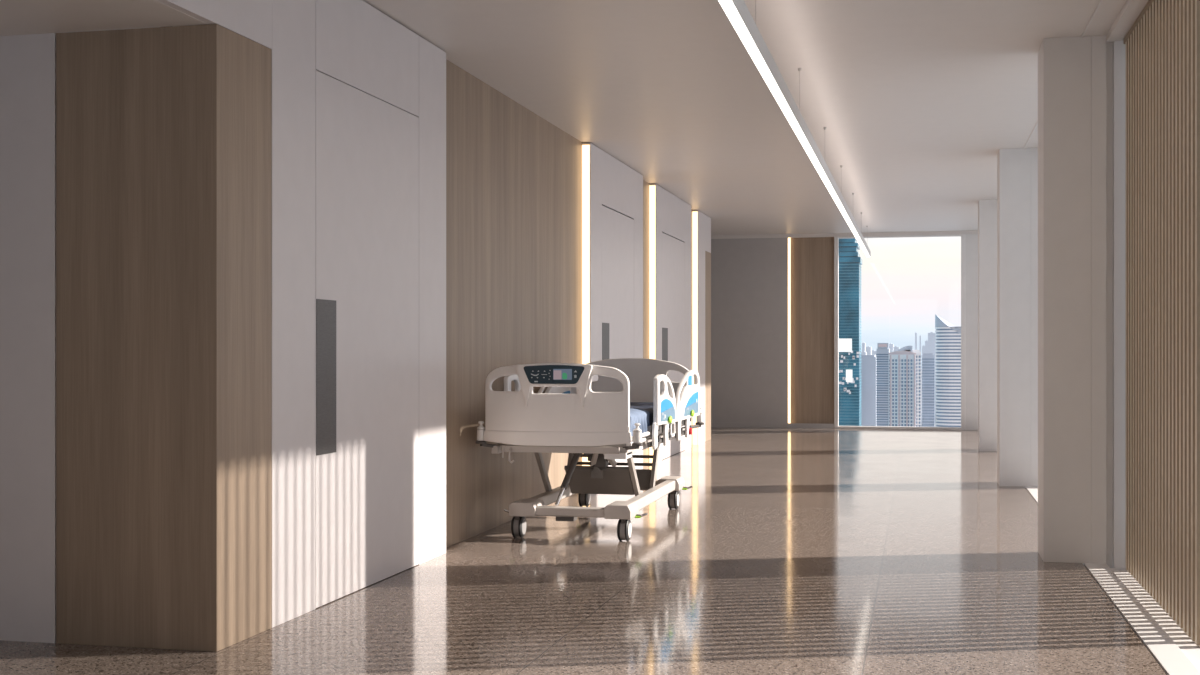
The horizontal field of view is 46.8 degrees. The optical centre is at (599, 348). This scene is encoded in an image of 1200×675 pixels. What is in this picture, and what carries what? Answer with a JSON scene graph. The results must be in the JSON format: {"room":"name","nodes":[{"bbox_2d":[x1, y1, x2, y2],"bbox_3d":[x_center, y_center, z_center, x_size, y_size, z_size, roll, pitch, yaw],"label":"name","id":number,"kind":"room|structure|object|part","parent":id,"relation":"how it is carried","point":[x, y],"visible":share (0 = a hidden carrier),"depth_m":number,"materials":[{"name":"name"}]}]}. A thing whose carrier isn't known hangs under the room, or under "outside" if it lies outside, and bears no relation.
{"room":"hospital interior","nodes":[
{"label":"hospital interior","id":0,"kind":"room"},
{"bbox_2d":[0,0,206,35],"bbox_3d":[-4.636,-1.365,2.146,4.400,0.110,8.100,0,0,13],"label":"ceiling","id":1,"kind":"structure","parent":0,"point":[17,17],"depth_m":5.47,"materials":[{"name":"paint"}]},
{"bbox_2d":[0,24,271,651],"bbox_3d":[-3.555,-0.050,6.304,4.240,2.540,0.488,0,0,13],"label":"wall","id":2,"kind":"structure","parent":0,"point":[164,134],"depth_m":5.71,"materials":[{"name":"brown wood"}]},
{"bbox_2d":[156,0,445,627],"bbox_3d":[-2.239,-0.277,3.020,0.200,2.994,10.880,0,0,13],"label":"wall","id":3,"kind":"structure","parent":0,"point":[293,21],"depth_m":6.44,"materials":[{"name":"white paint"}]},
{"bbox_2d":[316,70,418,607],"bbox_3d":[-1.264,-0.046,7.197,0.183,2.524,1.371,0,0,13],"label":"door","id":4,"kind":"structure","parent":3,"relation":"in","point":[367,147],"depth_m":7.08,"materials":[{"name":"white paint"}]},
{"bbox_3d":[-1.319,0.133,6.624,0.033,0.735,0.224,0,0,13],"label":"handle","id":5,"kind":"part","parent":4,"relation":"part of","materials":[{"name":"metal"}]},
{"bbox_2d":[446,59,581,547],"bbox_3d":[-0.652,-0.280,10.156,0.165,3.000,3.740,0,0,13],"label":"wall","id":6,"kind":"structure","parent":0,"point":[514,177],"depth_m":9.58,"materials":[{"name":"brown wood"}]},
{"bbox_2d":[582,144,589,465],"bbox_3d":[-0.121,-0.273,11.936,0.070,2.985,0.011,0,0,13],"label":"light","id":7,"kind":"object","parent":6,"relation":"attached to","point":[585,147],"visible":0.64,"depth_m":11.93,"materials":[{"name":"plastic"}]},
{"bbox_2d":[0,427,1165,674],"bbox_3d":[-0.849,1.320,9.894,7.900,0.200,24.900,0,0,13],"label":"floor","id":8,"kind":"structure","parent":0,"point":[789,551],"depth_m":6.87,"materials":[{"name":"stone"}]},
{"bbox_2d":[475,358,703,540],"bbox_3d":[0.001,0.646,9.851,1.106,1.147,2.593,0,0,13],"label":"hospital bed","id":9,"kind":"object","parent":8,"relation":"on","point":[577,415],"visible":1,"depth_m":8.78,"materials":[{"name":"beige plastic"}]},
{"bbox_3d":[-0.709,0.613,8.820,0.105,0.036,0.035,0,0,-30],"label":"bumper arm","id":10,"kind":"part","parent":9,"relation":"part of","materials":[{"name":"metal"}]},
{"bbox_3d":[-0.555,0.345,9.744,0.032,0.349,0.730,0,0,13],"label":"rail","id":11,"kind":"part","parent":9,"relation":"part of","materials":[{"name":"white plastic"}]},
{"bbox_3d":[-0.389,0.843,9.531,0.030,0.391,0.395,0,0,13],"label":"lift leg","id":12,"kind":"part","parent":9,"relation":"part of","materials":[{"name":"beige metal"}]},
{"bbox_3d":[-0.283,1.025,9.876,0.075,0.075,1.680,0,0,13],"label":"rail","id":13,"kind":"part","parent":9,"relation":"part of","materials":[{"name":"beige metal"}]},
{"bbox_3d":[-0.286,0.157,8.596,0.388,0.117,0.014,0,0,13],"label":"control panel","id":14,"kind":"part","parent":9,"relation":"part of","materials":[{"name":"black plastic"}]},
{"bbox_3d":[-0.350,0.339,10.633,0.032,0.361,1.054,0,0,13],"label":"rail","id":15,"kind":"part","parent":9,"relation":"part of","materials":[{"name":"white plastic"}]},
{"bbox_2d":[516,363,592,407],"bbox_3d":[-0.284,0.229,8.627,0.491,0.282,0.068,0,0,13],"label":"control panel","id":16,"kind":"object","parent":9,"relation":"attached to","point":[580,376],"depth_m":8.61,"materials":[{"name":"beige plastic"}]},
{"bbox_3d":[-0.274,0.308,8.670,0.928,0.443,0.075,0,0,13],"label":"footboard","id":17,"kind":"part","parent":9,"relation":"part of","materials":[{"name":"beige plastic"}]},
{"bbox_3d":[-0.256,0.945,8.898,0.024,0.116,0.106,0,0,28],"label":"actuator rod","id":18,"kind":"part","parent":9,"relation":"part of","materials":[{"name":"silver metal"}]},
{"bbox_3d":[-0.220,0.848,10.262,0.030,0.392,0.283,0,0,13],"label":"lift leg","id":19,"kind":"part","parent":9,"relation":"part of","materials":[{"name":"beige metal"}]},
{"bbox_3d":[-0.011,0.636,9.813,0.880,0.057,2.320,0,0,13],"label":"deck frame","id":20,"kind":"part","parent":9,"relation":"part of","materials":[{"name":"beige metal"}]},
{"bbox_3d":[0.024,0.730,9.405,0.250,0.140,0.140,0,0,13],"label":"motor","id":21,"kind":"part","parent":9,"relation":"part of","materials":[{"name":"metal"}]},
{"bbox_3d":[0.002,0.905,9.510,0.450,0.196,0.201,0,0,13],"label":"leg","id":22,"kind":"part","parent":9,"relation":"part of","materials":[{"name":"white metal"}]},
{"bbox_3d":[0.192,0.613,8.612,0.035,0.036,0.120,0,0,-41],"label":"bumper arm","id":23,"kind":"part","parent":9,"relation":"part of","materials":[{"name":"metal"}]},
{"bbox_3d":[0.255,0.306,10.964,0.980,0.468,0.084,0,0,13],"label":"headboard","id":24,"kind":"part","parent":9,"relation":"part of","materials":[{"name":"beige plastic"}]},
{"bbox_3d":[0.225,0.843,9.389,0.030,0.391,0.395,0,0,13],"label":"lift leg","id":25,"kind":"part","parent":9,"relation":"part of","materials":[{"name":"beige metal"}]},
{"bbox_2d":[630,408,649,435],"bbox_3d":[-0.185,0.472,9.058,0.953,0.185,0.632,0,0,13],"label":"blanket","id":26,"kind":"object","parent":9,"relation":"on","point":[641,416],"visible":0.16,"depth_m":8.98,"materials":[{"name":"fabric"}]},
{"bbox_3d":[-0.013,0.495,9.803,0.860,0.160,2.180,0,0,13],"label":"mattress","id":27,"kind":"part","parent":9,"relation":"part of","materials":[{"name":"blue fabric"}]},
{"bbox_3d":[0.076,0.950,10.134,0.595,0.149,0.097,0,0,13],"label":"leg","id":28,"kind":"part","parent":9,"relation":"part of","materials":[{"name":"white metal"}]},
{"bbox_3d":[0.364,1.025,9.727,0.075,0.075,1.680,0,0,13],"label":"rail","id":29,"kind":"part","parent":9,"relation":"part of","materials":[{"name":"beige metal"}]},
{"bbox_3d":[0.399,0.848,10.119,0.030,0.392,0.283,0,0,13],"label":"lift leg","id":30,"kind":"part","parent":9,"relation":"part of","materials":[{"name":"beige metal"}]},
{"bbox_3d":[0.449,0.345,9.512,0.032,0.349,0.730,0,0,13],"label":"rail","id":31,"kind":"part","parent":9,"relation":"part of","materials":[{"name":"white plastic"}]},
{"bbox_3d":[0.510,0.565,9.827,0.018,0.110,0.180,0,0,13],"label":"latch plate","id":32,"kind":"part","parent":9,"relation":"part of","materials":[{"name":"white plastic"}]},
{"bbox_3d":[0.653,0.339,10.402,0.032,0.361,1.054,0,0,13],"label":"rail","id":33,"kind":"part","parent":9,"relation":"part of","materials":[{"name":"white plastic"}]},
{"bbox_3d":[0.719,0.613,10.887,0.035,0.036,0.207,0,0,42],"label":"bumper arm","id":34,"kind":"part","parent":9,"relation":"part of","materials":[{"name":"metal"}]},
{"bbox_2d":[978,200,996,450],"bbox_3d":[4.706,-0.280,16.761,0.260,3.000,0.400,0,0,13],"label":"column","id":35,"kind":"structure","parent":8,"relation":"on","point":[987,209],"depth_m":16.57,"materials":[{"name":"white paint"}]},
{"bbox_2d":[997,148,1029,486],"bbox_3d":[3.726,-0.280,12.513,0.260,3.000,0.400,0,0,13],"label":"column","id":36,"kind":"structure","parent":8,"relation":"on","point":[1013,165],"depth_m":12.32,"materials":[{"name":"white paint"}]},
{"bbox_2d":[1030,148,1037,486],"bbox_3d":[4.024,-0.230,12.444,0.350,3.100,0.400,0,0,13],"label":"trim","id":37,"kind":"structure","parent":36,"relation":"attached to","point":[1033,151],"depth_m":12.28,"materials":[{"name":"white paint"}]},
{"bbox_2d":[1025,486,1083,564],"bbox_3d":[3.483,-0.163,10.255,0.420,3.165,4.110,0,0,13],"label":"window sill","id":38,"kind":"structure","parent":8,"relation":"on","point":[1033,491],"depth_m":11.81,"materials":[{"name":"white stone"}]},
{"bbox_2d":[1038,36,1090,562],"bbox_3d":[2.713,-0.280,8.118,0.260,3.000,0.400,0,0,13],"label":"column","id":39,"kind":"structure","parent":8,"relation":"on","point":[1064,63],"depth_m":7.92,"materials":[{"name":"white paint"}]},
{"bbox_2d":[1091,35,1125,567],"bbox_3d":[3.010,-0.230,8.049,0.350,3.100,0.400,0,0,13],"label":"trim","id":40,"kind":"structure","parent":39,"relation":"attached to","point":[1108,60],"depth_m":7.88,"materials":[{"name":"white paint"}]},
{"bbox_2d":[64,0,1126,234],"bbox_3d":[-0.786,-1.880,9.879,8.030,0.200,24.900,0,0,13],"label":"ceiling","id":41,"kind":"structure","parent":0,"point":[917,102],"depth_m":9.34,"materials":[{"name":"paint"}]},
{"bbox_2d":[717,0,870,256],"bbox_3d":[1.690,-1.573,10.643,0.061,0.415,20.508,0,0,13],"label":"linear pendant light","id":42,"kind":"object","parent":41,"relation":"hanging from","point":[736,12],"visible":1,"depth_m":7.58,"materials":[{"name":"white paint"}]},
{"bbox_2d":[643,180,648,462],"bbox_3d":[0.368,-0.280,14.585,0.165,3.000,0.730,0,0,13],"label":"wall","id":43,"kind":"structure","parent":0,"point":[645,184],"depth_m":14.74,"materials":[{"name":"white paint"}]},
{"bbox_2d":[582,143,710,468],"bbox_3d":[0.614,-0.276,15.396,0.200,2.992,7.060,0,0,13],"label":"wall","id":44,"kind":"structure","parent":0,"point":[614,185],"depth_m":14.01,"materials":[{"name":"white paint"}]},
{"bbox_2d":[602,206,633,466],"bbox_3d":[0.091,-0.032,13.074,0.183,2.496,1.420,0,0,13],"label":"door","id":45,"kind":"structure","parent":44,"relation":"in","point":[617,228],"depth_m":12.96,"materials":[{"name":"white paint"}]},
{"bbox_3d":[0.038,0.133,12.509,0.033,0.735,0.285,0,0,13],"label":"handle","id":46,"kind":"part","parent":45,"relation":"part of","materials":[{"name":"metal"}]},
{"bbox_2d":[649,184,655,462],"bbox_3d":[0.562,-0.273,14.898,0.070,2.985,0.011,0,0,13],"label":"light","id":47,"kind":"object","parent":44,"relation":"attached to","point":[652,188],"visible":0.79,"depth_m":14.89,"materials":[{"name":"plastic"}]},
{"bbox_2d":[662,233,684,459],"bbox_3d":[0.765,-0.032,15.997,0.183,2.496,1.520,0,0,13],"label":"door","id":48,"kind":"structure","parent":44,"relation":"in","point":[673,250],"depth_m":15.95,"materials":[{"name":"white paint"}]},
{"bbox_3d":[0.707,0.133,15.413,0.033,0.735,0.345,0,0,13],"label":"handle","id":49,"kind":"part","parent":48,"relation":"part of","materials":[{"name":"metal"}]},
{"bbox_2d":[691,209,691,444],"bbox_3d":[1.039,-0.280,17.494,0.165,3.000,0.560,0,0,13],"label":"wall","id":50,"kind":"structure","parent":0,"point":[691,209],"depth_m":17.67,"materials":[{"name":"white paint"}]},
{"bbox_2d":[692,211,697,444],"bbox_3d":[1.214,-0.273,17.724,0.070,2.985,0.011,0,0,13],"label":"light","id":51,"kind":"object","parent":50,"relation":"attached to","point":[694,213],"visible":1,"depth_m":17.72,"materials":[{"name":"plastic"}]},
{"bbox_2d":[705,251,710,440],"bbox_3d":[1.091,-0.039,18.645,0.730,2.518,0.513,0,0,13],"label":"wall","id":52,"kind":"structure","parent":0,"point":[707,254],"depth_m":18.50,"materials":[{"name":"white paint"}]},
{"bbox_2d":[711,238,787,422],"bbox_3d":[0.504,-0.255,22.204,5.005,2.950,0.300,0,0,13],"label":"wall","id":53,"kind":"structure","parent":0,"point":[749,276],"depth_m":21.63,"materials":[{"name":"white paint"}]},
{"bbox_2d":[711,422,833,427],"bbox_3d":[0.812,1.185,21.973,5.710,0.070,0.012,0,0,13],"label":"baseboard","id":54,"kind":"structure","parent":53,"relation":"attached to","point":[713,424],"depth_m":21.53,"materials":[{"name":"grey"}]},
{"bbox_2d":[788,238,790,422],"bbox_3d":[2.936,-0.253,21.521,0.040,2.945,0.036,0,0,13],"label":"light","id":55,"kind":"object","parent":53,"relation":"attached to","point":[789,239],"visible":1,"depth_m":21.51,"materials":[{"name":"plastic"}]},
{"bbox_2d":[791,237,833,423],"bbox_3d":[3.294,-0.255,21.587,0.710,2.950,0.250,0,0,13],"label":"wall","id":56,"kind":"structure","parent":0,"point":[812,258],"depth_m":21.46,"materials":[{"name":"brown wood"}]},
{"bbox_2d":[965,234,977,429],"bbox_3d":[5.941,-0.280,20.951,0.835,3.000,0.300,0,0,13],"label":"wall","id":57,"kind":"structure","parent":0,"point":[971,240],"depth_m":20.88,"materials":[{"name":"white paint"}]},
{"bbox_2d":[711,230,977,238],"bbox_3d":[1.976,-1.752,21.860,8.030,0.055,0.310,0,0,13],"label":"trim","id":58,"kind":"structure","parent":57,"relation":"attached to","point":[923,232],"depth_m":21.31,"materials":[{"name":"paint"}]},
{"bbox_2d":[834,234,964,429],"bbox_3d":[4.563,-0.253,21.171,1.950,2.945,0.130,0,0,13],"label":"window","id":59,"kind":"structure","parent":57,"relation":"in","point":[836,239],"depth_m":21.21,"materials":[{"name":"clear glass"}]},
{"bbox_2d":[1024,0,1102,148],"bbox_3d":[2.966,-1.776,8.860,0.010,0.008,24.600,0,0,13],"label":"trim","id":60,"kind":"structure","parent":57,"relation":"attached to","point":[1100,1],"depth_m":7.65,"materials":[{"name":"white paint"}]},
{"bbox_2d":[1106,0,1148,42],"bbox_3d":[3.284,-1.863,8.838,0.370,0.235,25.100,0,0,13],"label":"trim","id":61,"kind":"structure","parent":57,"relation":"attached to","point":[1132,9],"depth_m":7.37,"materials":[{"name":"paint"}]},
{"bbox_2d":[1123,0,1199,645],"bbox_3d":[2.733,-0.257,6.769,0.056,2.977,2.120,0,0,13],"label":"vertical blind","id":62,"kind":"object","parent":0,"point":[1163,43],"visible":1,"depth_m":6.56,"materials":[{"name":"brown wood"}]},
{"bbox_3d":[1.143,-0.180,-0.161,0.500,3.200,6.600,0,0,13],"label":"wall","id":63,"kind":"structure","parent":0,"visible":0},
{"bbox_2d":[1084,563,1199,674],"bbox_3d":[2.379,-0.163,5.465,0.420,3.165,4.920,0,0,13],"label":"window sill","id":64,"kind":"structure","parent":63,"relation":"in","point":[1175,652],"depth_m":6.25,"materials":[{"name":"white stone"}]},
{"label":"outside","id":65,"kind":"structure","parent":0,"visible":0},
{"bbox_2d":[921,369,934,426],"bbox_3d":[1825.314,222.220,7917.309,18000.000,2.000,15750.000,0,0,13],"label":"ground","id":66,"kind":"structure","parent":65,"point":[921,369],"depth_m":6021.74,"materials":[{"name":"grey"}]},
{"bbox_2d":[839,238,861,425],"bbox_3d":[152.687,64.668,905.326,35.241,313.104,35.626,0,0,13],"label":"glass tower","id":67,"kind":"structure","parent":66,"relation":"on","point":[850,261],"depth_m":886.96,"materials":[{"name":"glass"}]},
{"bbox_2d":[861,355,875,425],"bbox_3d":[201.810,112.833,1046.281,13.548,216.774,30.250,0,0,13],"label":"office block","id":68,"kind":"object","parent":66,"relation":"on","point":[868,362],"visible":0.23,"depth_m":1031.66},
{"bbox_2d":[866,346,871,354],"bbox_3d":[637.332,107.073,3290.940,11.578,228.294,40.000,0,0,13],"label":"tower","id":69,"kind":"structure","parent":66,"relation":"on","point":[868,349],"depth_m":3271.41,"materials":[{"name":"grey concrete"}]},
{"bbox_2d":[876,343,889,425],"bbox_3d":[202.502,108.491,992.476,9.053,225.458,26.800,0,0,13],"label":"striped tower","id":70,"kind":"structure","parent":66,"relation":"on","point":[882,352],"depth_m":980.10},
{"bbox_2d":[889,343,892,351],"bbox_3d":[741.279,103.012,3533.795,9.914,236.416,40.000,0,0,13],"label":"tower","id":71,"kind":"structure","parent":66,"relation":"on","point":[890,344],"depth_m":3514.00,"materials":[{"name":"grey concrete"}]},
{"bbox_2d":[888,351,915,426],"bbox_3d":[203.690,111.148,934.528,18.223,220.145,15.200,0,0,13],"label":"apartment tower","id":72,"kind":"structure","parent":66,"relation":"on","point":[901,364],"depth_m":927.94,"materials":[{"name":"concrete"}]},
{"bbox_3d":[203.590,2.544,934.653,17.973,2.938,12.000,0,0,13],"label":"roof crown","id":73,"kind":"part","parent":72,"relation":"part of","materials":[{"name":"grey concrete"}]},
{"bbox_2d":[898,346,920,426],"bbox_3d":[217.014,109.397,972.351,15.800,223.646,25.500,0,0,13],"label":"apartment tower","id":74,"kind":"structure","parent":66,"relation":"on","point":[906,348],"depth_m":959.97,"materials":[{"name":"concrete"}]},
{"bbox_2d":[915,333,916,349],"bbox_3d":[859.138,87.617,3773.443,5.274,267.205,40.000,0,0,13],"label":"tower","id":75,"kind":"structure","parent":66,"relation":"on","point":[915,333],"depth_m":3753.90,"materials":[{"name":"grey concrete"}]},
{"bbox_2d":[919,336,920,351],"bbox_3d":[899.279,91.050,3897.599,4.084,260.341,40.000,0,0,13],"label":"tower","id":76,"kind":"structure","parent":66,"relation":"on","point":[919,336],"depth_m":3878.26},
{"bbox_2d":[922,345,925,354],"bbox_3d":[938.772,104.841,4021.904,11.232,232.758,40.000,0,0,13],"label":"tower","id":77,"kind":"structure","parent":66,"relation":"on","point":[923,346],"depth_m":4002.35,"materials":[{"name":"grey concrete"}]},
{"bbox_2d":[925,340,927,352],"bbox_3d":[1006.598,96.815,4273.087,11.932,248.810,40.000,0,0,13],"label":"tower","id":78,"kind":"structure","parent":66,"relation":"on","point":[926,341],"depth_m":4254.24,"materials":[{"name":"grey concrete"}]},
{"bbox_2d":[922,353,933,426],"bbox_3d":[267.487,112.279,1131.710,9.667,217.882,26.250,0,0,13],"label":"apartment tower","id":79,"kind":"structure","parent":66,"relation":"on","point":[927,358],"depth_m":1119.04,"materials":[{"name":"grey concrete"}]},
{"bbox_2d":[928,332,935,422],"bbox_3d":[990.872,85.340,4143.303,23.117,271.760,40.000,0,0,13],"label":"tower","id":80,"kind":"structure","parent":66,"relation":"on","point":[931,336],"depth_m":4122.35,"materials":[{"name":"grey concrete"}]},
{"bbox_2d":[935,314,960,426],"bbox_3d":[225.521,99.547,883.622,23.428,243.346,24.600,0,0,13],"label":"curved tower","id":81,"kind":"structure","parent":66,"relation":"on","point":[948,336],"depth_m":873.64,"materials":[{"name":"glass"}]},
{"bbox_3d":[225.521,-14.748,883.622,23.428,14.756,24.600,0,0,13],"label":"slanted crown","id":82,"kind":"part","parent":81,"relation":"part of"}
]}

